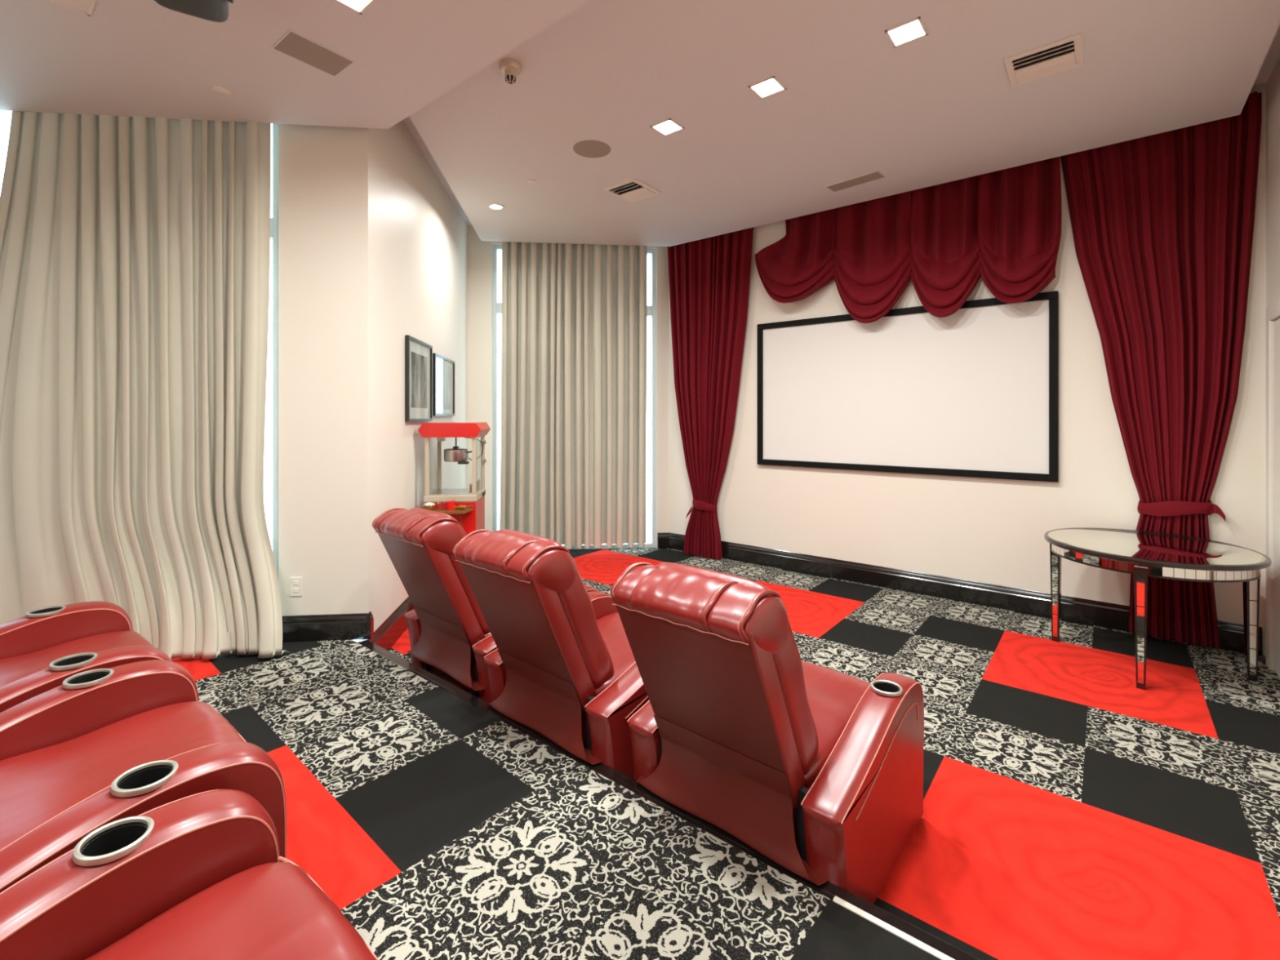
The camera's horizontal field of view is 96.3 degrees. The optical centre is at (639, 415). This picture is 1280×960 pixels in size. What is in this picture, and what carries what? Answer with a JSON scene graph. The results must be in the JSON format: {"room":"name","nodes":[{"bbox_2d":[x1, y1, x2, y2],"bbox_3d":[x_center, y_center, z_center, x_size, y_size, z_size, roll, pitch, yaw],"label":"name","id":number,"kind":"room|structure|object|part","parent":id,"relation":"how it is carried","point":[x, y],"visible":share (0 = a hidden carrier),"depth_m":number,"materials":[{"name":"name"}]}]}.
{"room":"home theater","nodes":[
{"label":"home theater","id":0,"kind":"room"},
{"bbox_2d":[0,0,590,128],"bbox_3d":[-2.174,-1.944,1.328,6.648,0.450,4.105,0,0,39],"label":"ceiling","id":1,"kind":"structure","parent":0,"point":[128,58],"depth_m":2.72,"materials":[{"name":"white paint"}]},
{"bbox_2d":[49,0,96,16],"bbox_3d":[-2.347,-1.718,2.344,0.164,0.010,0.164,0,0,39],"label":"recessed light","id":2,"kind":"object","parent":1,"relation":"in","point":[84,6],"visible":1,"depth_m":2.39,"materials":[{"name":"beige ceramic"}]},
{"bbox_2d":[0,111,289,659],"bbox_3d":[-2.969,-0.387,3.287,1.927,3.485,0.292,0,0,0],"label":"curtain","id":3,"kind":"object","parent":1,"relation":"hanging from","point":[135,251],"visible":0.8,"depth_m":3.30,"materials":[{"name":"beige fabric"}]},
{"bbox_2d":[154,0,234,22],"bbox_3d":[-1.626,-1.611,2.073,0.265,0.215,0.260,0,0,-31],"label":"projector","id":4,"kind":"object","parent":1,"relation":"attached to","point":[215,11],"visible":1,"depth_m":2.12,"materials":[{"name":"plastic"}]},
{"bbox_2d":[210,85,231,96],"bbox_3d":[-2.214,-1.714,3.027,0.090,0.011,0.090,0,0,39],"label":"sprinkler cover","id":5,"kind":"object","parent":1,"relation":"attached to","point":[218,90],"visible":1,"depth_m":3.02,"materials":[{"name":"beige plastic"}]},
{"bbox_2d":[271,29,355,77],"bbox_3d":[-1.550,-1.718,2.726,0.206,0.009,0.291,0,0,38],"label":"air vent","id":6,"kind":"object","parent":1,"relation":"attached to","point":[292,44],"visible":1,"depth_m":2.71,"materials":[{"name":"beige metal"}]},
{"bbox_2d":[334,0,376,14],"bbox_3d":[-1.180,-1.718,2.333,0.164,0.010,0.164,0,0,39],"label":"recessed light","id":7,"kind":"object","parent":1,"relation":"in","point":[359,6],"visible":1,"depth_m":2.39,"materials":[{"name":"beige ceramic"}]},
{"bbox_2d":[278,124,377,642],"bbox_3d":[-3.315,-0.324,3.430,3.290,3.890,0.150,0,0,-6],"label":"wall","id":8,"kind":"structure","parent":0,"point":[327,175],"depth_m":3.50,"materials":[{"name":"beige paint"}]},
{"bbox_2d":[270,123,278,578],"bbox_3d":[-3.250,-0.292,3.432,2.120,3.273,0.080,0,0,-6],"label":"window","id":9,"kind":"structure","parent":8,"relation":"in","point":[274,220],"depth_m":3.50,"materials":[{"name":"glass"}]},
{"bbox_2d":[289,577,302,596],"bbox_3d":[-2.085,1.036,3.473,0.072,0.116,0.010,0,0,-6],"label":"wall outlet","id":10,"kind":"object","parent":8,"relation":"attached to","point":[295,583],"visible":1,"depth_m":3.47,"materials":[{"name":"white plastic"}]},
{"bbox_2d":[293,580,298,592],"bbox_3d":[-2.085,1.036,3.470,0.034,0.072,0.004,0,0,-6],"label":"socket","id":11,"kind":"object","parent":10,"relation":"attached to","point":[295,583],"depth_m":3.47,"materials":[{"name":"white plastic"}]},
{"bbox_2d":[281,613,371,642],"bbox_3d":[-1.913,1.288,3.484,0.532,0.152,0.022,0,0,-6],"label":"baseboard","id":12,"kind":"structure","parent":8,"relation":"attached to","point":[308,628],"depth_m":3.48,"materials":[{"name":"black paint"}]},
{"bbox_2d":[366,611,373,638],"bbox_3d":[-1.659,1.288,3.526,0.022,0.152,0.052,0,0,-6],"label":"baseboard","id":13,"kind":"structure","parent":8,"relation":"attached to","point":[367,614],"depth_m":3.52,"materials":[{"name":"black paint"}]},
{"bbox_2d":[377,120,467,628],"bbox_3d":[-1.891,-0.324,5.111,0.120,3.890,2.910,0,0,-6],"label":"wall","id":14,"kind":"structure","parent":0,"point":[422,236],"depth_m":4.30,"materials":[{"name":"beige paint"}]},
{"bbox_2d":[367,595,413,650],"bbox_3d":[-1.812,1.468,5.039,0.022,0.205,3.070,0,0,-6],"label":"baseboard","id":15,"kind":"structure","parent":14,"relation":"attached to","point":[393,628],"depth_m":3.93,"materials":[{"name":"black paint"}]},
{"bbox_2d":[404,334,432,422],"bbox_3d":[-1.762,-0.277,4.587,0.028,0.645,0.680,0,0,-6],"label":"picture frame","id":16,"kind":"object","parent":14,"relation":"attached to","point":[418,353],"visible":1,"depth_m":4.55,"materials":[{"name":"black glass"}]},
{"bbox_2d":[411,351,427,408],"bbox_3d":[-1.764,-0.277,4.586,0.003,0.427,0.462,0,0,-6],"label":"print","id":17,"kind":"object","parent":16,"relation":"attached to","point":[419,362],"depth_m":4.57},
{"bbox_2d":[432,352,454,415],"bbox_3d":[-1.844,-0.274,5.400,0.028,0.550,0.775,0,0,-6],"label":"picture frame","id":18,"kind":"object","parent":14,"relation":"attached to","point":[443,368],"visible":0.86,"depth_m":5.35,"materials":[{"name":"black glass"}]},
{"bbox_2d":[435,360,452,409],"bbox_3d":[-1.846,-0.274,5.400,0.003,0.426,0.651,0,0,-6],"label":"print","id":19,"kind":"object","parent":18,"relation":"attached to","point":[443,371],"depth_m":5.38},
{"bbox_2d":[171,640,940,959],"bbox_3d":[-2.216,1.364,1.276,6.688,0.001,4.012,0,0,39],"label":"floor","id":20,"kind":"structure","parent":0,"point":[437,827],"depth_m":1.84,"materials":[{"name":"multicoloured carpet"}]},
{"bbox_2d":[0,600,172,712],"bbox_3d":[-2.211,0.800,1.779,0.851,1.128,1.103,0,0,39],"label":"recliner","id":21,"kind":"object","parent":20,"relation":"on","point":[44,647],"visible":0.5,"depth_m":2.12,"materials":[{"name":"red leather"}]},
{"bbox_3d":[-2.411,1.049,2.102,0.126,0.588,0.836,0,0,39],"label":"arm","id":22,"kind":"part","parent":21,"relation":"part of","materials":[{"name":"red leather"}]},
{"bbox_3d":[-2.106,0.996,1.908,0.584,0.294,0.760,0,0,39],"label":"seat","id":23,"kind":"part","parent":21,"relation":"part of","materials":[{"name":"red leather"}]},
{"bbox_3d":[-1.855,1.049,1.648,0.126,0.588,0.836,0,0,39],"label":"arm","id":24,"kind":"part","parent":21,"relation":"part of","materials":[{"name":"red leather"}]},
{"bbox_2d":[0,659,286,893],"bbox_3d":[-1.498,0.800,1.209,0.851,1.128,1.103,0,0,39],"label":"recliner","id":25,"kind":"object","parent":20,"relation":"on","point":[95,749],"visible":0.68,"depth_m":1.40,"materials":[{"name":"red leather"}]},
{"bbox_3d":[-1.698,1.049,1.532,0.126,0.588,0.836,0,0,39],"label":"arm","id":26,"kind":"part","parent":25,"relation":"part of","materials":[{"name":"red leather"}]},
{"bbox_3d":[-1.393,0.996,1.338,0.584,0.294,0.760,0,0,39],"label":"seat","id":27,"kind":"part","parent":25,"relation":"part of","materials":[{"name":"red leather"}]},
{"bbox_3d":[-1.142,1.049,1.078,0.126,0.588,0.836,0,0,39],"label":"arm","id":28,"kind":"part","parent":25,"relation":"part of","materials":[{"name":"red leather"}]},
{"bbox_2d":[0,789,378,959],"bbox_3d":[-0.844,0.800,0.578,0.851,1.128,1.103,0,0,39],"label":"recliner","id":29,"kind":"object","parent":20,"relation":"on","point":[201,876],"visible":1,"depth_m":0.99,"materials":[{"name":"red leather"}]},
{"bbox_3d":[-0.739,0.996,0.707,0.584,0.294,0.760,0,0,39],"label":"seat","id":30,"kind":"part","parent":29,"relation":"part of","materials":[{"name":"red leather"}]},
{"bbox_2d":[832,895,955,959],"bbox_3d":[1.089,1.377,1.175,1.400,0.034,0.019,0,0,39],"label":"trim","id":31,"kind":"structure","parent":20,"relation":"attached to","point":[931,950],"depth_m":1.52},
{"bbox_2d":[467,226,668,548],"bbox_3d":[-0.824,-0.324,6.757,2.333,3.890,0.160,0,0,-6],"label":"wall","id":32,"kind":"structure","parent":0,"point":[479,252],"depth_m":6.59,"materials":[{"name":"beige paint"}]},
{"bbox_2d":[492,244,656,550],"bbox_3d":[-0.760,-0.204,6.758,1.910,3.550,0.080,0,0,-6],"label":"window","id":33,"kind":"structure","parent":32,"relation":"in","point":[496,307],"depth_m":6.69,"materials":[{"name":"glass"}]},
{"bbox_2d":[657,532,669,548],"bbox_3d":[0.280,1.478,6.780,0.145,0.185,0.022,0,0,-6],"label":"baseboard","id":34,"kind":"structure","parent":32,"relation":"attached to","point":[663,539],"depth_m":6.77,"materials":[{"name":"black paint"}]},
{"bbox_2d":[388,547,1279,959],"bbox_3d":[0.327,1.571,4.323,6.604,0.001,3.910,0,0,39],"label":"floor","id":35,"kind":"structure","parent":0,"point":[1073,810],"depth_m":2.49,"materials":[{"name":"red carpet"}]},
{"bbox_2d":[417,422,490,536],"bbox_3d":[-1.508,0.814,4.668,0.485,1.515,0.692,0,0,-6],"label":"machine","id":36,"kind":"object","parent":35,"relation":"on","point":[471,519],"visible":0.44,"depth_m":4.51,"materials":[{"name":"red metal"}]},
{"bbox_3d":[-1.668,0.394,4.490,0.030,0.465,0.030,0,0,-6],"label":"post","id":37,"kind":"part","parent":36,"relation":"part of","materials":[{"name":"beige metal"}]},
{"bbox_2d":[422,502,435,510],"bbox_3d":[-1.619,0.696,4.400,0.104,0.062,0.104,0,0,39],"label":"serving bowl","id":38,"kind":"object","parent":36,"relation":"on","point":[431,506],"visible":0.98,"depth_m":4.37,"materials":[{"name":"gold metal"}]},
{"bbox_3d":[-1.707,0.394,4.879,0.030,0.465,0.030,0,0,-6],"label":"post","id":39,"kind":"part","parent":36,"relation":"part of","materials":[{"name":"beige metal"}]},
{"bbox_2d":[436,437,445,441],"bbox_3d":[-1.650,0.189,4.759,0.060,0.045,0.060,0,0,-6],"label":"socket","id":40,"kind":"object","parent":36,"relation":"attached to","point":[438,439],"depth_m":4.73,"materials":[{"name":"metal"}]},
{"bbox_2d":[445,501,455,510],"bbox_3d":[-1.466,0.677,4.435,0.072,0.099,0.072,0,0,39],"label":"plastic cup","id":41,"kind":"object","parent":36,"relation":"on","point":[450,504],"visible":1,"depth_m":4.41,"materials":[{"name":"red plastic"}]},
{"bbox_2d":[433,507,473,527],"bbox_3d":[-1.514,0.840,4.406,0.420,0.227,0.170,0,0,-6],"label":"shelf","id":42,"kind":"object","parent":36,"relation":"attached to","point":[464,517],"depth_m":4.49,"materials":[{"name":"brown wood"}]},
{"bbox_2d":[423,488,485,502],"bbox_3d":[-1.508,0.651,4.703,0.402,0.050,0.432,0,0,-6],"label":"tray","id":43,"kind":"object","parent":36,"relation":"on","point":[457,495],"depth_m":4.51,"materials":[{"name":"beige metal"}]},
{"bbox_2d":[444,437,471,464],"bbox_3d":[-1.491,0.279,4.679,0.231,0.225,0.189,0,0,39],"label":"kettle","id":44,"kind":"object","parent":36,"relation":"on","point":[455,454],"depth_m":4.62,"materials":[{"name":"metal"}]},
{"bbox_2d":[454,505,473,509],"bbox_3d":[-1.355,0.706,4.430,0.131,0.033,0.056,0,0,5],"label":"scoop","id":45,"kind":"object","parent":36,"relation":"on","point":[459,507],"visible":1,"depth_m":4.42,"materials":[{"name":"gold metal"}]},
{"bbox_3d":[-1.386,0.710,4.433,0.070,0.026,0.056,0,0,5],"label":"blade","id":46,"kind":"part","parent":45,"relation":"part of","materials":[{"name":"gold metal"}]},
{"bbox_3d":[-1.310,0.394,4.527,0.030,0.465,0.030,0,0,-6],"label":"post","id":47,"kind":"part","parent":36,"relation":"part of","materials":[{"name":"beige metal"}]},
{"bbox_3d":[-1.349,0.394,4.915,0.030,0.465,0.030,0,0,-6],"label":"post","id":48,"kind":"part","parent":36,"relation":"part of","materials":[{"name":"beige metal"}]},
{"bbox_2d":[372,507,598,702],"bbox_3d":[-0.875,1.034,3.283,0.834,1.074,1.103,0,0,41],"label":"recliner","id":49,"kind":"object","parent":35,"relation":"on","point":[450,635],"visible":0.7,"depth_m":2.92,"materials":[{"name":"red leather"}]},
{"bbox_3d":[-1.058,1.271,3.608,0.124,0.560,0.836,0,0,41],"label":"arm","id":50,"kind":"part","parent":49,"relation":"part of","materials":[{"name":"red leather"}]},
{"bbox_3d":[-1.230,1.311,3.293,0.037,0.320,0.025,0,0,41],"label":"frame","id":51,"kind":"part","parent":49,"relation":"part of","materials":[{"name":"black metal"}]},
{"bbox_2d":[408,507,490,635],"bbox_3d":[-1.036,0.860,3.103,0.542,0.725,0.418,0,0,41],"label":"cushion","id":52,"kind":"object","parent":49,"relation":"on","point":[444,602],"depth_m":2.89,"materials":[{"name":"red leather"}]},
{"bbox_3d":[-0.819,1.311,2.933,0.037,0.320,0.025,0,0,41],"label":"frame","id":53,"kind":"part","parent":49,"relation":"part of","materials":[{"name":"black metal"}]},
{"bbox_3d":[-0.529,1.271,3.144,0.124,0.560,0.836,0,0,41],"label":"arm","id":54,"kind":"part","parent":49,"relation":"part of","materials":[{"name":"red leather"}]},
{"bbox_2d":[453,528,648,778],"bbox_3d":[-0.252,1.034,2.686,0.834,1.074,1.103,0,0,41],"label":"recliner","id":55,"kind":"object","parent":35,"relation":"on","point":[562,667],"visible":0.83,"depth_m":2.33,"materials":[{"name":"red leather"}]},
{"bbox_3d":[-0.435,1.271,3.011,0.124,0.560,0.836,0,0,41],"label":"arm","id":56,"kind":"part","parent":55,"relation":"part of","materials":[{"name":"red leather"}]},
{"bbox_2d":[494,528,613,689],"bbox_3d":[-0.413,0.860,2.506,0.542,0.725,0.418,0,0,41],"label":"cushion","id":57,"kind":"object","parent":55,"relation":"on","point":[559,644],"depth_m":2.32,"materials":[{"name":"red leather"}]},
{"bbox_3d":[-0.196,1.311,2.336,0.037,0.320,0.025,0,0,41],"label":"frame","id":58,"kind":"part","parent":55,"relation":"part of","materials":[{"name":"black metal"}]},
{"bbox_3d":[-0.142,1.220,2.811,0.572,0.280,0.760,0,0,41],"label":"seat","id":59,"kind":"part","parent":55,"relation":"part of","materials":[{"name":"red leather"}]},
{"bbox_3d":[0.094,1.271,2.547,0.124,0.560,0.836,0,0,41],"label":"arm","id":60,"kind":"part","parent":55,"relation":"part of","materials":[{"name":"red leather"}]},
{"bbox_2d":[357,640,979,959],"bbox_3d":[-0.019,1.468,2.111,4.300,0.206,0.065,0,0,39],"label":"trim","id":61,"kind":"structure","parent":35,"relation":"attached to","point":[828,889],"depth_m":1.95,"materials":[{"name":"black paint"}]},
{"bbox_2d":[609,562,924,904],"bbox_3d":[0.449,1.034,2.113,0.834,1.074,1.103,0,0,41],"label":"recliner","id":62,"kind":"object","parent":35,"relation":"on","point":[818,770],"visible":0.98,"depth_m":1.81,"materials":[{"name":"red leather"}]},
{"bbox_3d":[0.266,1.271,2.438,0.124,0.560,0.836,0,0,41],"label":"arm","id":63,"kind":"part","parent":62,"relation":"part of","materials":[{"name":"red leather"}]},
{"bbox_3d":[0.094,1.311,2.124,0.037,0.320,0.025,0,0,41],"label":"frame","id":64,"kind":"part","parent":62,"relation":"part of","materials":[{"name":"black metal"}]},
{"bbox_2d":[656,562,818,775],"bbox_3d":[0.288,0.860,1.933,0.542,0.725,0.418,0,0,41],"label":"cushion","id":65,"kind":"object","parent":62,"relation":"on","point":[713,718],"depth_m":1.77,"materials":[{"name":"red leather"}]},
{"bbox_3d":[0.505,1.311,1.763,0.037,0.320,0.025,0,0,41],"label":"frame","id":66,"kind":"part","parent":62,"relation":"part of","materials":[{"name":"black metal"}]},
{"bbox_3d":[0.558,1.220,2.239,0.572,0.280,0.760,0,0,41],"label":"seat","id":67,"kind":"part","parent":62,"relation":"part of","materials":[{"name":"red leather"}]},
{"bbox_3d":[0.795,1.271,1.974,0.124,0.560,0.836,0,0,41],"label":"arm","id":68,"kind":"part","parent":62,"relation":"part of","materials":[{"name":"red leather"}]},
{"bbox_2d":[1044,527,1271,689],"bbox_3d":[3.227,1.192,3.649,1.070,0.757,1.070,0,0,39],"label":"side table","id":69,"kind":"object","parent":35,"relation":"on","point":[1143,554],"visible":1,"depth_m":3.40,"materials":[{"name":"metal"}]},
{"bbox_3d":[2.907,1.221,4.004,0.060,0.700,0.060,0,0,-42],"label":"leg","id":70,"kind":"part","parent":69,"relation":"part of","materials":[{"name":"silver metal"}]},
{"bbox_2d":[1051,551,1062,636],"bbox_3d":[2.907,1.230,4.004,0.061,0.614,0.061,0,0,-42],"label":"mirror","id":71,"kind":"object","parent":69,"relation":"attached to","point":[1056,561],"depth_m":3.98,"materials":[{"name":"clear glass"}]},
{"bbox_3d":[2.893,1.221,3.308,0.060,0.700,0.060,0,0,44],"label":"leg","id":72,"kind":"part","parent":69,"relation":"part of","materials":[{"name":"silver metal"}]},
{"bbox_2d":[1133,576,1148,684],"bbox_3d":[2.893,1.230,3.308,0.064,0.614,0.064,0,0,39],"label":"mirror","id":73,"kind":"object","parent":69,"relation":"attached to","point":[1140,583],"depth_m":3.29,"materials":[{"name":"clear glass"}]},
{"bbox_2d":[1051,544,1260,580],"bbox_3d":[3.227,0.878,3.649,0.984,0.058,0.984,0,0,39],"label":"mirror","id":74,"kind":"object","parent":69,"relation":"attached to","point":[1100,561],"depth_m":3.26,"materials":[{"name":"clear glass"}]},
{"bbox_2d":[1048,528,1265,564],"bbox_3d":[3.227,0.820,3.649,1.026,0.008,1.026,0,0,39],"label":"mirror","id":75,"kind":"object","parent":69,"relation":"on","point":[1141,547],"depth_m":3.55,"materials":[{"name":"clear glass"}]},
{"bbox_2d":[1243,579,1257,675],"bbox_3d":[3.646,1.230,3.418,0.061,0.614,0.061,0,0,29],"label":"mirror","id":76,"kind":"object","parent":69,"relation":"attached to","point":[1250,588],"depth_m":3.40,"materials":[{"name":"clear glass"}]},
{"bbox_3d":[3.646,1.221,3.418,0.060,0.700,0.060,0,0,29],"label":"leg","id":77,"kind":"part","parent":69,"relation":"part of","materials":[{"name":"silver metal"}]},
{"bbox_2d":[403,0,1279,246],"bbox_3d":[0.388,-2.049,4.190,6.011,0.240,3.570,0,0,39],"label":"ceiling","id":78,"kind":"structure","parent":0,"point":[941,106],"depth_m":3.56,"materials":[{"name":"white paint"}]},
{"bbox_2d":[487,203,504,209],"bbox_3d":[-1.327,-1.927,5.282,0.160,0.008,0.160,0,0,39],"label":"recessed light","id":79,"kind":"object","parent":78,"relation":"in","point":[491,206],"visible":1,"depth_m":5.28,"materials":[{"name":"beige ceramic"}]},
{"bbox_2d":[498,57,522,84],"bbox_3d":[-0.712,-1.878,3.151,0.124,0.102,0.124,0,0,39],"label":"smoke detector","id":80,"kind":"object","parent":78,"relation":"attached to","point":[511,68],"visible":1,"depth_m":3.12,"materials":[{"name":"plastic"}]},
{"bbox_2d":[527,179,535,183],"bbox_3d":[-0.893,-1.923,4.707,0.070,0.011,0.070,0,0,39],"label":"sprinkler cover","id":81,"kind":"object","parent":78,"relation":"attached to","point":[531,181],"visible":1,"depth_m":4.70,"materials":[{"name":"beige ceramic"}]},
{"bbox_2d":[499,241,647,549],"bbox_3d":[-0.748,-0.321,6.545,1.678,3.657,0.158,0,0,-6],"label":"curtain","id":82,"kind":"object","parent":78,"relation":"hanging from","point":[573,459],"visible":0.94,"depth_m":6.54,"materials":[{"name":"beige fabric"}]},
{"bbox_2d":[573,140,610,157],"bbox_3d":[-0.347,-1.927,4.145,0.274,0.008,0.274,0,0,39],"label":"ceiling speaker","id":83,"kind":"object","parent":78,"relation":"attached to","point":[587,148],"visible":1,"depth_m":4.13,"materials":[{"name":"beige plastic"}]},
{"bbox_2d":[603,177,662,202],"bbox_3d":[-0.064,-1.917,4.908,0.345,0.028,0.375,0,0,39],"label":"ceiling vent","id":84,"kind":"object","parent":78,"relation":"in","point":[632,190],"visible":1,"depth_m":4.89,"materials":[{"name":"beige metal"}]},
{"bbox_2d":[650,118,684,136],"bbox_3d":[0.183,-1.928,3.828,0.164,0.010,0.164,0,0,39],"label":"recessed light","id":85,"kind":"object","parent":78,"relation":"in","point":[668,126],"visible":1,"depth_m":3.82,"materials":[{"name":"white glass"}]},
{"bbox_2d":[748,75,786,98],"bbox_3d":[0.749,-1.928,3.366,0.164,0.010,0.164,0,0,39],"label":"recessed light","id":86,"kind":"object","parent":78,"relation":"in","point":[771,86],"visible":1,"depth_m":3.37,"materials":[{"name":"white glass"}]},
{"bbox_2d":[825,170,886,191],"bbox_3d":[1.771,-1.927,4.719,0.446,0.009,0.161,0,0,45],"label":"air vent","id":87,"kind":"object","parent":78,"relation":"attached to","point":[877,175],"visible":1,"depth_m":4.71,"materials":[{"name":"beige metal"}]},
{"bbox_2d":[884,16,928,48],"bbox_3d":[1.341,-1.928,2.882,0.164,0.010,0.164,0,0,39],"label":"recessed light","id":88,"kind":"object","parent":78,"relation":"in","point":[911,30],"visible":1,"depth_m":2.88,"materials":[{"name":"white glass"}]},
{"bbox_2d":[1003,32,1084,87],"bbox_3d":[2.195,-1.917,3.113,0.335,0.028,0.325,0,0,39],"label":"ceiling vent","id":89,"kind":"object","parent":78,"relation":"in","point":[1064,54],"visible":1,"depth_m":3.09,"materials":[{"name":"beige metal"}]},
{"bbox_2d":[668,84,1266,656],"bbox_3d":[2.266,-0.324,5.335,4.843,3.890,0.150,0,0,39],"label":"wall","id":90,"kind":"structure","parent":0,"point":[988,531],"depth_m":4.72,"materials":[{"name":"beige paint"}]},
{"bbox_2d":[667,226,754,559],"bbox_3d":[0.744,-0.275,6.342,1.127,3.668,0.164,0,0,42],"label":"stage curtain","id":91,"kind":"object","parent":90,"relation":"hanging from","point":[709,277],"visible":0.94,"depth_m":6.31,"materials":[{"name":"fabric"}]},
{"bbox_2d":[757,290,1058,482],"bbox_3d":[2.236,-0.225,5.231,2.562,1.474,0.041,0,0,39],"label":"projection screen","id":92,"kind":"object","parent":90,"relation":"attached to","point":[972,391],"visible":0.98,"depth_m":5.06,"materials":[{"name":"white fabric"}]},
{"bbox_2d":[755,156,1062,323],"bbox_3d":[2.181,-1.456,5.144,2.588,1.266,0.202,0,0,39],"label":"valance","id":93,"kind":"object","parent":90,"relation":"hanging from","point":[1002,228],"visible":0.9,"depth_m":4.87,"materials":[{"name":"fabric"}]},
{"bbox_2d":[669,532,1262,656],"bbox_3d":[2.208,1.478,5.270,4.810,0.185,0.022,0,0,39],"label":"baseboard","id":94,"kind":"structure","parent":90,"relation":"attached to","point":[1082,611],"depth_m":4.88,"materials":[{"name":"black paint"}]},
{"bbox_2d":[1060,91,1262,648],"bbox_3d":[3.623,-0.275,4.058,1.075,3.668,0.103,0,0,39],"label":"stage curtain","id":95,"kind":"object","parent":90,"relation":"hanging from","point":[1162,224],"visible":0.87,"depth_m":3.98,"materials":[{"name":"fabric"}]},
{"bbox_2d":[1266,55,1279,319],"bbox_3d":[1.655,-0.324,0.643,0.150,3.890,7.890,0,0,39],"label":"wall","id":96,"kind":"structure","parent":0,"point":[1273,85],"depth_m":3.59,"materials":[{"name":"beige paint"}]},
{"bbox_2d":[1266,297,1279,671],"bbox_3d":[3.613,0.441,3.182,0.029,2.260,1.100,0,0,39],"label":"trim","id":97,"kind":"structure","parent":96,"relation":"attached to","point":[1273,310],"depth_m":3.54,"materials":[{"name":"beige wood"}]},
{"bbox_2d":[1274,318,1279,678],"bbox_3d":[3.618,0.491,3.178,0.017,2.140,0.880,0,0,39],"label":"door","id":98,"kind":"structure","parent":96,"relation":"in","point":[1277,323],"depth_m":3.45,"materials":[{"name":"beige wood"}]}
]}

